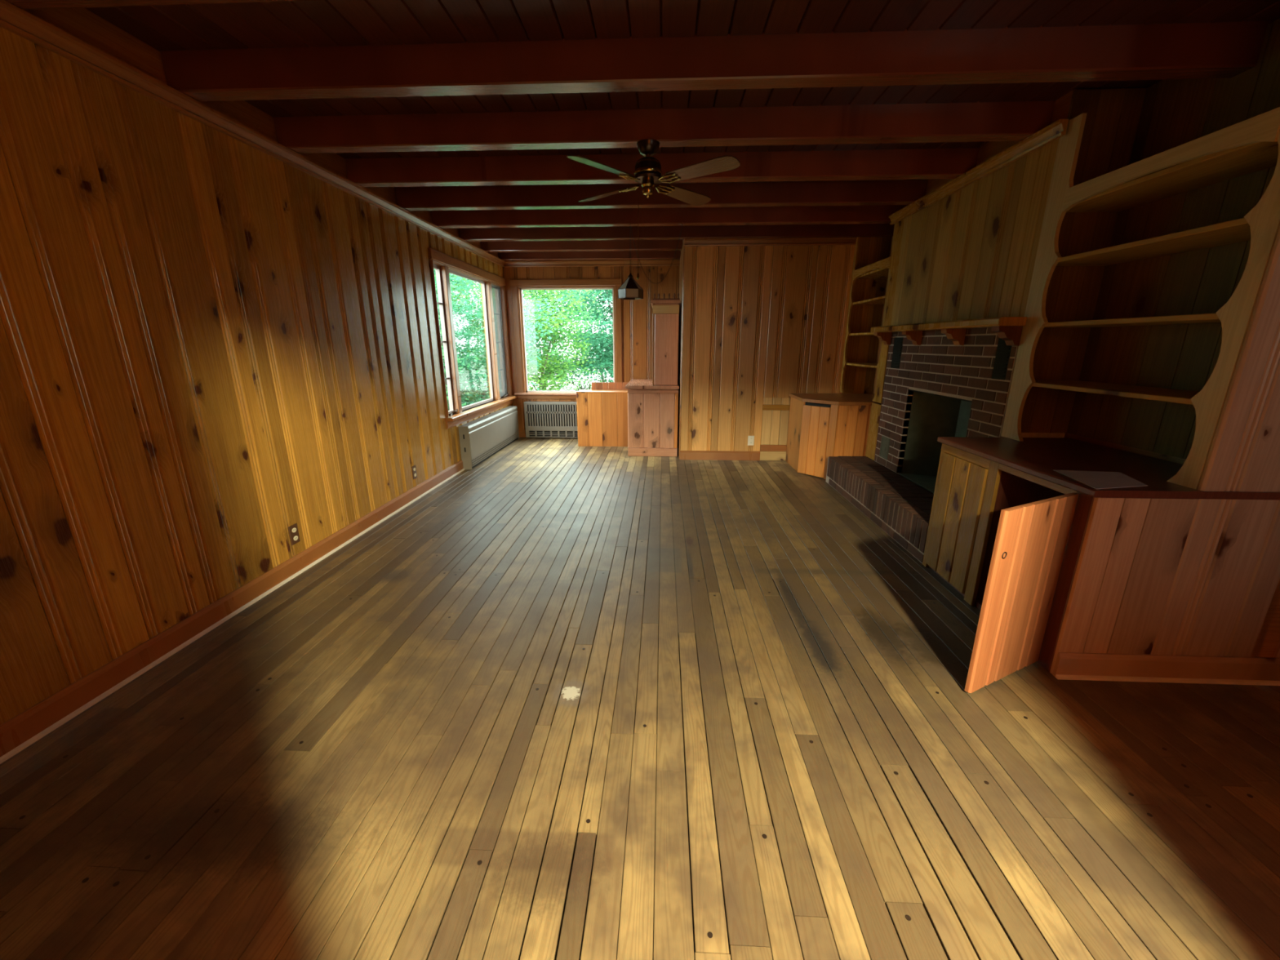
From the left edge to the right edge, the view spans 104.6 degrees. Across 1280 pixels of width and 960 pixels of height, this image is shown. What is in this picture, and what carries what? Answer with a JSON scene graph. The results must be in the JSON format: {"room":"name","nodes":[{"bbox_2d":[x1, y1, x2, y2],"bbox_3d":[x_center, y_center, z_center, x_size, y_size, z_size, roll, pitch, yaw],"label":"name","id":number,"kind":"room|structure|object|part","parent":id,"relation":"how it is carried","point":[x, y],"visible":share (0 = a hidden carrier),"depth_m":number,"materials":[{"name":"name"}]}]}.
{"room":"empty living room","nodes":[
{"label":"empty living room","id":0,"kind":"room"},
{"bbox_2d":[0,7,511,724],"bbox_3d":[-2.119,-0.968,3.421,0.118,2.750,7.830,1,15,3],"label":"wall","id":1,"kind":"structure","parent":0,"point":[211,346],"depth_m":2.21,"materials":[{"name":"brown wood"}]},
{"bbox_2d":[0,460,464,764],"bbox_3d":[-2.091,0.575,2.791,0.030,0.110,5.600,1,15,3],"label":"baseboard","id":2,"kind":"structure","parent":1,"relation":"attached to","point":[28,726],"depth_m":2.24,"materials":[{"name":"brown wood"}]},
{"bbox_2d":[0,0,504,266],"bbox_3d":[-2.038,-1.955,3.135,0.044,0.070,7.610,1,15,3],"label":"trim","id":3,"kind":"structure","parent":1,"relation":"attached to","point":[13,19],"depth_m":2.24,"materials":[{"name":"brown wood"}]},
{"bbox_2d":[288,523,300,545],"bbox_3d":[-2.089,0.328,2.993,0.009,0.116,0.072,1,15,3],"label":"wall outlet","id":4,"kind":"object","parent":1,"relation":"attached to","point":[293,529],"visible":1,"depth_m":2.98,"materials":[{"name":"brown plastic"}]},
{"bbox_2d":[411,465,417,479],"bbox_3d":[-2.021,-0.070,4.437,0.009,0.116,0.072,1,15,3],"label":"wall outlet","id":5,"kind":"object","parent":1,"relation":"attached to","point":[413,468],"visible":1,"depth_m":4.43,"materials":[{"name":"brown plastic"}]},
{"bbox_2d":[427,247,517,429],"bbox_3d":[-1.952,-1.652,5.955,0.195,1.715,2.308,1,15,3],"label":"window","id":6,"kind":"structure","parent":1,"relation":"in","point":[493,286],"depth_m":5.77,"materials":[{"name":"brown wood"}]},
{"bbox_3d":[-1.980,-1.397,4.888,0.020,1.600,0.035,1,15,3],"label":"casing","id":7,"kind":"part","parent":6,"relation":"part of","materials":[{"name":"brown wood"}]},
{"bbox_3d":[-2.047,-1.407,5.058,0.040,1.488,0.298,1,15,3],"label":"sash","id":8,"kind":"part","parent":6,"relation":"part of","materials":[{"name":"wood"}]},
{"bbox_3d":[-1.926,-2.431,5.751,0.026,0.105,2.270,1,15,3],"label":"casing","id":9,"kind":"part","parent":6,"relation":"part of","materials":[{"name":"brown wood"}]},
{"bbox_3d":[-2.004,-1.630,5.868,0.030,1.488,1.215,1,15,3],"label":"sash","id":10,"kind":"part","parent":6,"relation":"part of","materials":[{"name":"wood"}]},
{"bbox_3d":[-1.947,-0.919,6.156,0.185,0.035,2.308,1,15,3],"label":"sill","id":11,"kind":"part","parent":6,"relation":"part of","materials":[{"name":"brown wood"}]},
{"bbox_3d":[-1.943,-1.881,6.779,0.014,1.488,0.478,1,15,3],"label":"screen frame","id":12,"kind":"part","parent":6,"relation":"part of","materials":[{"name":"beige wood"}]},
{"bbox_3d":[-1.878,-1.985,7.024,0.020,1.600,0.050,1,15,3],"label":"casing","id":13,"kind":"part","parent":6,"relation":"part of","materials":[{"name":"brown wood"}]},
{"bbox_2d":[502,259,679,429],"bbox_3d":[-0.666,-1.974,7.077,2.673,2.750,0.118,1,15,3],"label":"wall","id":14,"kind":"structure","parent":0,"point":[637,314],"depth_m":6.87,"materials":[{"name":"brown wood"}]},
{"bbox_2d":[518,429,525,437],"bbox_3d":[-1.787,-0.697,7.412,0.200,0.110,0.016,1,15,3],"label":"baseboard","id":15,"kind":"structure","parent":14,"relation":"attached to","point":[522,432],"depth_m":7.40,"materials":[{"name":"brown wood"}]},
{"bbox_2d":[509,278,622,399],"bbox_3d":[-1.023,-1.982,7.059,1.605,1.645,0.165,1,15,3],"label":"window","id":16,"kind":"structure","parent":14,"relation":"in","point":[517,286],"depth_m":6.96,"materials":[{"name":"brown wood"}]},
{"bbox_3d":[-1.747,-2.017,7.045,0.100,1.570,0.020,1,15,3],"label":"casing","id":17,"kind":"part","parent":16,"relation":"part of","materials":[{"name":"brown wood"}]},
{"bbox_3d":[-1.024,-1.265,7.251,1.605,0.030,0.155,1,15,3],"label":"sill","id":18,"kind":"part","parent":16,"relation":"part of","materials":[{"name":"brown wood"}]},
{"bbox_3d":[-1.025,-2.716,6.815,1.545,0.100,0.020,1,15,3],"label":"casing","id":19,"kind":"part","parent":16,"relation":"part of","materials":[{"name":"brown wood"}]},
{"bbox_3d":[-0.303,-1.999,6.981,0.100,1.570,0.020,1,15,3],"label":"casing","id":20,"kind":"part","parent":16,"relation":"part of","materials":[{"name":"brown wood"}]},
{"bbox_2d":[503,259,679,266],"bbox_3d":[-0.671,-2.944,6.726,2.435,0.070,0.044,1,15,3],"label":"trim","id":21,"kind":"structure","parent":14,"relation":"attached to","point":[646,262],"depth_m":6.72,"materials":[{"name":"brown wood"}]},
{"bbox_2d":[0,437,1279,959],"bbox_3d":[0.606,0.750,2.587,5.800,0.121,10.160,1,15,3],"label":"floor","id":22,"kind":"structure","parent":0,"point":[566,700],"depth_m":1.63,"materials":[{"name":"brown wood"}]},
{"bbox_2d":[457,405,519,469],"bbox_3d":[-1.877,-0.596,6.338,0.114,0.484,1.868,1,15,3],"label":"cover","id":23,"kind":"object","parent":22,"relation":"on","point":[481,438],"visible":1,"depth_m":5.97,"materials":[{"name":"beige metal"}]},
{"bbox_3d":[-1.922,-0.349,5.443,0.110,0.484,0.006,1,15,3],"label":"panel","id":24,"kind":"part","parent":23,"relation":"part of","materials":[{"name":"beige metal"}]},
{"bbox_2d":[471,432,517,466],"bbox_3d":[-1.825,-0.431,6.382,0.001,0.073,1.835,1,15,3],"label":"grille","id":25,"kind":"object","parent":23,"relation":"attached to","point":[477,459],"depth_m":6.18,"materials":[{"name":"beige metal"}]},
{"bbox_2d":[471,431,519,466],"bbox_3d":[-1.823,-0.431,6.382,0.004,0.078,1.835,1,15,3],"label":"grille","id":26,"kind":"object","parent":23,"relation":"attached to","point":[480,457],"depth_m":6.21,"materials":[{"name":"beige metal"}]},
{"bbox_2d":[524,401,577,437],"bbox_3d":[-0.925,-0.885,7.257,1.510,0.515,0.136,1,15,3],"label":"cover","id":27,"kind":"object","parent":22,"relation":"on","point":[542,419],"visible":0.5,"depth_m":7.22,"materials":[{"name":"beige metal"}]},
{"bbox_2d":[576,382,628,446],"bbox_3d":[-0.494,-0.905,6.800,0.692,0.835,0.334,1,15,3],"label":"base cabinet","id":28,"kind":"object","parent":22,"relation":"on","point":[602,409],"visible":0.91,"depth_m":6.66,"materials":[{"name":"brown wood"}]},
{"bbox_2d":[624,378,679,456],"bbox_3d":[0.170,-0.864,6.594,0.647,0.866,1.205,1,15,3],"label":"base cabinet","id":29,"kind":"object","parent":22,"relation":"on","point":[652,410],"visible":0.93,"depth_m":6.06,"materials":[{"name":"brown wood"}]},
{"bbox_2d":[624,378,679,389],"bbox_3d":[0.170,-1.264,6.484,0.647,0.036,1.205,1,15,3],"label":"countertop","id":30,"kind":"structure","parent":29,"relation":"on","point":[634,383],"depth_m":5.93,"materials":[{"name":"brown wood"}]},
{"bbox_3d":[0.156,-1.065,5.958,0.610,0.038,0.024,1,15,3],"label":"rail","id":31,"kind":"part","parent":29,"relation":"part of","materials":[{"name":"brown wood"}]},
{"bbox_2d":[785,393,897,479],"bbox_3d":[2.165,-0.462,5.257,0.940,0.800,1.121,1,15,3],"label":"base cabinet","id":32,"kind":"object","parent":22,"relation":"on","point":[821,426],"visible":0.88,"depth_m":5.04,"materials":[{"name":"brown wood"}]},
{"bbox_3d":[1.808,-0.406,5.153,0.014,0.723,0.306,-12,20,-38],"label":"door","id":33,"kind":"part","parent":32,"relation":"part of","materials":[{"name":"brown wood"}]},
{"bbox_2d":[788,393,881,405],"bbox_3d":[2.168,-0.864,5.271,0.935,0.032,0.880,1,15,3],"label":"countertop","id":34,"kind":"structure","parent":32,"relation":"on","point":[850,399],"depth_m":5.13,"materials":[{"name":"brown wood"}]},
{"bbox_2d":[840,218,904,403],"bbox_3d":[2.461,-1.705,4.912,0.390,1.780,1.120,1,15,3],"label":"bookcase","id":35,"kind":"object","parent":34,"relation":"on","point":[864,361],"visible":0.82,"depth_m":5.36,"materials":[{"name":"brown wood"}]},
{"bbox_3d":[2.459,-1.472,4.976,0.354,0.022,1.088,1,15,3],"label":"shelf","id":36,"kind":"part","parent":35,"relation":"part of","materials":[{"name":"orange wood"}]},
{"bbox_3d":[2.459,-1.169,5.059,0.354,0.022,1.088,1,15,3],"label":"shelf","id":37,"kind":"part","parent":35,"relation":"part of","materials":[{"name":"orange wood"}]},
{"bbox_3d":[2.459,-1.781,4.891,0.354,0.022,1.088,1,15,3],"label":"shelf","id":38,"kind":"part","parent":35,"relation":"part of","materials":[{"name":"orange wood"}]},
{"bbox_3d":[2.464,-2.036,4.820,0.344,0.022,1.088,1,15,3],"label":"shelf","id":39,"kind":"part","parent":35,"relation":"part of","materials":[{"name":"orange wood"}]},
{"bbox_2d":[826,456,933,563],"bbox_3d":[2.021,0.147,4.046,0.369,0.269,1.950,1,15,3],"label":"hearth","id":40,"kind":"object","parent":22,"relation":"on","point":[902,508],"visible":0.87,"depth_m":3.82,"materials":[{"name":"red brick"}]},
{"bbox_2d":[922,436,1279,693],"bbox_3d":[1.916,0.305,2.440,1.180,0.816,1.257,1,15,3],"label":"base cabinet","id":41,"kind":"object","parent":22,"relation":"on","point":[1051,562],"visible":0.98,"depth_m":2.01,"materials":[{"name":"orange wood"}]},
{"bbox_3d":[1.794,-0.138,2.727,0.020,0.049,0.450,1,15,3],"label":"rail","id":42,"kind":"part","parent":41,"relation":"part of","materials":[{"name":"orange wood"}]},
{"bbox_3d":[1.340,0.277,1.820,0.028,0.028,0.004,-7,17,-25],"label":"ring pull","id":43,"kind":"part","parent":41,"relation":"part of","materials":[{"name":"metal"}]},
{"bbox_3d":[1.520,0.448,1.978,0.488,0.763,0.010,-7,17,-25],"label":"open door","id":44,"kind":"part","parent":41,"relation":"part of","materials":[{"name":"orange wood"}]},
{"bbox_3d":[1.769,-0.005,2.212,0.020,0.032,0.475,1,15,3],"label":"rail","id":45,"kind":"part","parent":41,"relation":"part of","materials":[{"name":"orange wood"}]},
{"bbox_2d":[937,436,1279,500],"bbox_3d":[2.126,-0.090,2.395,0.758,0.029,1.114,1,15,3],"label":"countertop","id":46,"kind":"structure","parent":41,"relation":"on","point":[1038,457],"depth_m":2.28,"materials":[{"name":"brown wood"}]},
{"bbox_2d":[1053,469,1147,488],"bbox_3d":[1.899,0.001,2.004,0.256,0.002,0.321,4,16,13],"label":"paper sheet","id":47,"kind":"object","parent":46,"relation":"on","point":[1095,479],"visible":1,"depth_m":2.02,"materials":[{"name":"paper"}]},
{"bbox_2d":[1000,18,1279,489],"bbox_3d":[2.331,-0.962,2.184,0.390,1.764,1.130,1,15,3],"label":"bookcase","id":48,"kind":"object","parent":46,"relation":"on","point":[1161,224],"visible":0.97,"depth_m":2.37,"materials":[{"name":"brown wood"}]},
{"bbox_3d":[2.329,-0.418,2.334,0.354,0.022,1.098,1,15,3],"label":"shelf","id":49,"kind":"part","parent":48,"relation":"part of","materials":[{"name":"brown wood"}]},
{"bbox_3d":[2.329,-0.722,2.250,0.354,0.022,1.098,1,15,3],"label":"shelf","id":50,"kind":"part","parent":48,"relation":"part of","materials":[{"name":"brown wood"}]},
{"bbox_3d":[2.329,-1.031,2.165,0.354,0.022,1.098,1,15,3],"label":"shelf","id":51,"kind":"part","parent":48,"relation":"part of","materials":[{"name":"brown wood"}]},
{"bbox_3d":[2.334,-1.286,2.095,0.344,0.022,1.098,1,15,3],"label":"shelf","id":52,"kind":"part","parent":48,"relation":"part of","materials":[{"name":"brown wood"}]},
{"bbox_2d":[4,0,1279,261],"bbox_3d":[0.606,-1.795,1.886,5.900,0.280,10.260,1,15,3],"label":"ceiling","id":53,"kind":"structure","parent":0,"point":[837,117],"depth_m":2.19,"materials":[{"name":"brown wood"}]},
{"bbox_2d":[617,222,683,299],"bbox_3d":[0.086,-2.093,4.754,0.609,0.668,0.217,-3,16,-9],"label":"lantern","id":54,"kind":"object","parent":53,"relation":"hanging from","point":[630,289],"visible":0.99,"depth_m":4.72,"materials":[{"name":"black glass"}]},
{"bbox_3d":[-0.171,-1.787,4.740,0.005,0.080,0.122,-12,20,-38],"label":"glass panel","id":55,"kind":"part","parent":54,"relation":"part of","materials":[{"name":"white glass"}]},
{"bbox_3d":[-0.138,-1.885,4.742,0.092,0.112,0.122,-12,20,-38],"label":"glass panel","id":56,"kind":"part","parent":54,"relation":"part of","materials":[{"name":"black glass"}]},
{"bbox_3d":[-0.091,-2.189,4.697,0.011,0.435,0.011,1,15,3],"label":"hanging chain","id":57,"kind":"part","parent":54,"relation":"part of","materials":[{"name":"metal"}]},
{"bbox_3d":[-0.082,-1.879,4.721,0.122,0.112,0.092,-3,16,-9],"label":"glass panel","id":58,"kind":"part","parent":54,"relation":"part of","materials":[{"name":"black glass"}]},
{"bbox_3d":[-0.075,-1.777,4.705,0.122,0.080,0.005,-3,16,-9],"label":"glass panel","id":59,"kind":"part","parent":54,"relation":"part of","materials":[{"name":"glass"}]},
{"bbox_3d":[0.005,-1.795,4.768,0.005,0.080,0.122,6,16,20],"label":"glass panel","id":60,"kind":"part","parent":54,"relation":"part of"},
{"bbox_3d":[0.153,-2.142,4.698,0.499,0.526,0.012,1,15,3],"label":"swag chain","id":61,"kind":"part","parent":54,"relation":"part of","materials":[{"name":"metal"}]},
{"bbox_2d":[566,138,740,279],"bbox_3d":[0.045,-1.559,2.904,0.886,0.715,0.860,-1,15,-4],"label":"ceiling fan","id":62,"kind":"object","parent":53,"relation":"hanging from","point":[647,172],"visible":1,"depth_m":2.77,"materials":[{"name":"brown wood"}]},
{"bbox_3d":[-0.199,-1.642,2.592,0.124,0.032,0.425,14,21,41],"label":"blade","id":63,"kind":"part","parent":62,"relation":"part of","materials":[{"name":"brown wood"}]},
{"bbox_3d":[-0.220,-1.778,3.086,0.425,0.032,0.124,14,21,41],"label":"blade","id":64,"kind":"part","parent":62,"relation":"part of","materials":[{"name":"brown wood"}]},
{"bbox_3d":[-0.012,-1.431,2.929,0.015,0.455,0.015,-5,16,-19],"label":"pull chain","id":65,"kind":"part","parent":62,"relation":"part of","materials":[{"name":"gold metal"}]},
{"bbox_3d":[0.292,-1.783,3.106,0.124,0.032,0.425,14,21,41],"label":"blade","id":66,"kind":"part","parent":62,"relation":"part of","materials":[{"name":"brown wood"}]},
{"bbox_3d":[0.330,-1.652,2.631,0.425,0.032,0.124,12,19,37],"label":"blade","id":67,"kind":"part","parent":62,"relation":"part of","materials":[{"name":"brown wood"}]},
{"bbox_2d":[677,239,873,460],"bbox_3d":[1.713,-1.759,6.297,2.415,2.750,1.520,1,15,3],"label":"wall","id":68,"kind":"structure","parent":0,"point":[759,326],"depth_m":5.58,"materials":[{"name":"brown wood"}]},
{"bbox_2d":[650,293,679,385],"bbox_3d":[0.317,-1.789,6.356,0.340,1.044,1.140,1,15,3],"label":"upper cabinet","id":69,"kind":"object","parent":68,"relation":"attached to","point":[665,311],"visible":1,"depth_m":5.84,"materials":[{"name":"brown wood"}]},
{"bbox_3d":[0.303,-2.115,5.716,0.310,0.075,0.022,1,15,3],"label":"gallery rail","id":70,"kind":"part","parent":69,"relation":"part of","materials":[{"name":"brown wood"}]},
{"bbox_3d":[0.313,-1.545,5.882,0.280,0.813,0.022,1,15,3],"label":"door","id":71,"kind":"part","parent":69,"relation":"part of","materials":[{"name":"brown wood"}]},
{"bbox_2d":[680,450,759,460],"bbox_3d":[0.959,-0.294,5.949,0.955,0.110,0.016,1,15,3],"label":"baseboard","id":72,"kind":"structure","parent":68,"relation":"attached to","point":[684,455],"depth_m":5.94,"materials":[{"name":"brown wood"}]},
{"bbox_2d":[747,435,754,445],"bbox_3d":[1.321,-0.469,5.887,0.072,0.116,0.009,1,15,3],"label":"wall outlet","id":73,"kind":"object","parent":68,"relation":"attached to","point":[750,438],"visible":1,"depth_m":5.89,"materials":[{"name":"white plastic"}]},
{"bbox_2d":[684,236,857,246],"bbox_3d":[1.388,-2.549,5.294,1.815,0.070,0.044,1,15,3],"label":"trim","id":74,"kind":"structure","parent":68,"relation":"attached to","point":[833,240],"depth_m":5.29,"materials":[{"name":"brown wood"}]},
{"bbox_3d":[1.677,-0.289,5.928,0.480,0.110,0.026,1,15,3],"label":"rail","id":75,"kind":"part","parent":68,"relation":"part of","materials":[{"name":"brown wood"}]},
{"bbox_3d":[1.677,-0.381,5.906,0.480,0.076,0.020,1,15,3],"label":"rail","id":76,"kind":"part","parent":68,"relation":"part of","materials":[{"name":"brown wood"}]},
{"bbox_3d":[1.677,-0.847,5.780,0.480,0.061,0.016,1,15,3],"label":"rail","id":77,"kind":"part","parent":68,"relation":"part of","materials":[{"name":"orange wood"}]},
{"bbox_2d":[881,17,1279,657],"bbox_3d":[2.452,-1.035,3.667,0.490,2.750,4.083,1,15,3],"label":"wall","id":78,"kind":"structure","parent":0,"point":[971,253],"depth_m":3.15,"materials":[{"name":"brown wood"}]},
{"bbox_2d":[874,327,1065,493],"bbox_3d":[2.401,-0.548,3.766,0.428,1.233,1.675,1,15,3],"label":"fireplace","id":79,"kind":"object","parent":78,"relation":"attached to","point":[934,388],"visible":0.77,"depth_m":3.94,"materials":[{"name":"red brick"}]},
{"bbox_3d":[2.246,-0.295,4.521,0.018,0.196,0.166,1,15,3],"label":"ash door","id":80,"kind":"part","parent":79,"relation":"part of","materials":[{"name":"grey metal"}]},
{"bbox_2d":[890,337,903,368],"bbox_3d":[2.247,-1.105,4.308,0.018,0.261,0.166,1,15,3],"label":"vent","id":81,"kind":"object","parent":79,"relation":"attached to","point":[897,348],"depth_m":4.30,"materials":[{"name":"black metal"}]},
{"bbox_2d":[870,316,1026,346],"bbox_3d":[2.127,-1.072,3.643,0.150,0.157,1.780,1,15,3],"label":"mantel shelf","id":82,"kind":"object","parent":79,"relation":"attached to","point":[1009,329],"visible":1,"depth_m":3.30,"materials":[{"name":"orange wood"}]},
{"bbox_3d":[2.127,-1.125,3.628,0.150,0.047,1.780,1,15,3],"label":"shelf","id":83,"kind":"part","parent":82,"relation":"part of","materials":[{"name":"orange wood"}]},
{"bbox_2d":[991,337,1011,380],"bbox_3d":[2.181,-0.737,2.969,0.023,0.261,0.126,1,15,3],"label":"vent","id":84,"kind":"object","parent":79,"relation":"attached to","point":[1002,357],"depth_m":2.98,"materials":[{"name":"black metal"}]},
{"bbox_2d":[888,119,1068,224],"bbox_3d":[2.175,-2.038,3.437,0.044,0.070,1.960,1,15,3],"label":"trim","id":85,"kind":"structure","parent":78,"relation":"attached to","point":[1056,130],"depth_m":3.04,"materials":[{"name":"orange wood"}]},
{"bbox_2d":[1150,226,1279,657],"bbox_3d":[2.800,-0.499,1.720,1.369,2.750,0.080,1,15,3],"label":"wall","id":86,"kind":"structure","parent":0,"point":[1227,577],"depth_m":1.89,"materials":[{"name":"brown wood"}]},
{"bbox_2d":[1052,652,1279,685],"bbox_3d":[2.562,0.785,2.028,1.640,0.110,0.030,1,15,3],"label":"baseboard","id":87,"kind":"structure","parent":86,"relation":"attached to","point":[1260,671],"depth_m":2.04,"materials":[{"name":"brown wood"}]},
{"label":"outside","id":88,"kind":"structure","parent":0,"visible":0},
{"bbox_2d":[461,355,613,404],"bbox_3d":[-8.390,-7.400,34.701,100.000,0.050,110.000,1,15,3],"label":"ground","id":89,"kind":"structure","parent":88,"point":[607,375],"depth_m":28.42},
{"bbox_2d":[435,281,479,407],"bbox_3d":[-4.319,-1.815,7.548,3.532,3.625,3.186,11,19,34],"label":"tree","id":90,"kind":"object","parent":89,"relation":"on","point":[451,285],"visible":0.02,"depth_m":7.68,"materials":[{"name":"green plant"}]},
{"bbox_2d":[433,268,488,404],"bbox_3d":[-4.730,-2.894,10.091,2.944,4.355,3.717,-15,21,-42],"label":"tree","id":91,"kind":"object","parent":89,"relation":"on","point":[456,282],"visible":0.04,"depth_m":10.00,"materials":[{"name":"green plant"}]},
{"bbox_2d":[433,269,532,395],"bbox_3d":[-6.167,-5.805,18.168,4.883,5.685,4.532,9,18,29],"label":"tree","id":92,"kind":"object","parent":89,"relation":"on","point":[433,269],"visible":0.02,"depth_m":17.36,"materials":[{"name":"green plant"}]},
{"bbox_2d":[435,273,564,410],"bbox_3d":[-3.126,-2.118,8.958,3.501,3.461,2.723,1,15,3],"label":"tree","id":93,"kind":"object","parent":89,"relation":"on","point":[468,335],"visible":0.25,"depth_m":8.66,"materials":[{"name":"green plant"}]},
{"bbox_2d":[461,281,604,391],"bbox_3d":[-2.409,-2.883,11.155,2.903,3.771,3.415,6,16,21],"label":"tree","id":94,"kind":"object","parent":89,"relation":"on","point":[544,362],"visible":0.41,"depth_m":11.00,"materials":[{"name":"green plant"}]},
{"bbox_2d":[468,280,602,391],"bbox_3d":[-3.100,-4.534,15.061,3.971,4.878,3.986,5,16,17],"label":"tree","id":95,"kind":"object","parent":89,"relation":"on","point":[566,293],"visible":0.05,"depth_m":14.93,"materials":[{"name":"green plant"}]},
{"bbox_2d":[551,289,613,382],"bbox_3d":[-1.065,-5.644,18.025,4.892,5.446,4.519,1,15,3],"label":"tree","id":96,"kind":"object","parent":89,"relation":"on","point":[598,305],"visible":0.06,"depth_m":17.53,"materials":[{"name":"green plant"}]},
{"bbox_2d":[568,373,605,391],"bbox_3d":[-1.748,-2.837,15.958,2.141,1.388,1.715,-5,16,-16],"label":"shrub","id":97,"kind":"object","parent":89,"relation":"on","point":[589,387],"visible":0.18,"depth_m":15.74,"materials":[{"name":"green plant"}]},
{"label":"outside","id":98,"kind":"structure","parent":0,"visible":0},
{"bbox_3d":[-3.379,-1.670,13.717,20.000,0.040,2.000,1,15,3],"label":"lawn","id":99,"kind":"structure","parent":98,"visible":0},
{"bbox_2d":[434,274,487,407],"bbox_3d":[-4.987,-3.505,13.026,2.978,3.975,2.986,5,16,18],"label":"tree","id":100,"kind":"object","parent":99,"relation":"on","point":[460,295],"visible":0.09,"depth_m":12.62,"materials":[{"name":"green plant"}]},
{"bbox_2d":[462,384,489,405],"bbox_3d":[-3.914,-1.951,13.022,2.073,1.265,1.983,1,15,3],"label":"shrub","id":101,"kind":"object","parent":99,"relation":"on","point":[477,384],"visible":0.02,"depth_m":12.86,"materials":[{"name":"green plant"}]},
{"bbox_2d":[528,376,581,391],"bbox_3d":[-2.413,-2.120,13.488,1.860,1.379,2.131,-10,18,-33],"label":"shrub","id":102,"kind":"object","parent":99,"relation":"on","point":[573,376],"visible":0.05,"depth_m":13.50,"materials":[{"name":"green plant"}]},
{"bbox_2d":[556,289,613,382],"bbox_3d":[-0.328,-4.000,13.851,4.010,4.494,4.119,1,15,3],"label":"tree","id":103,"kind":"object","parent":99,"relation":"on","point":[608,344],"visible":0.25,"depth_m":13.16,"materials":[{"name":"green plant"}]}
]}

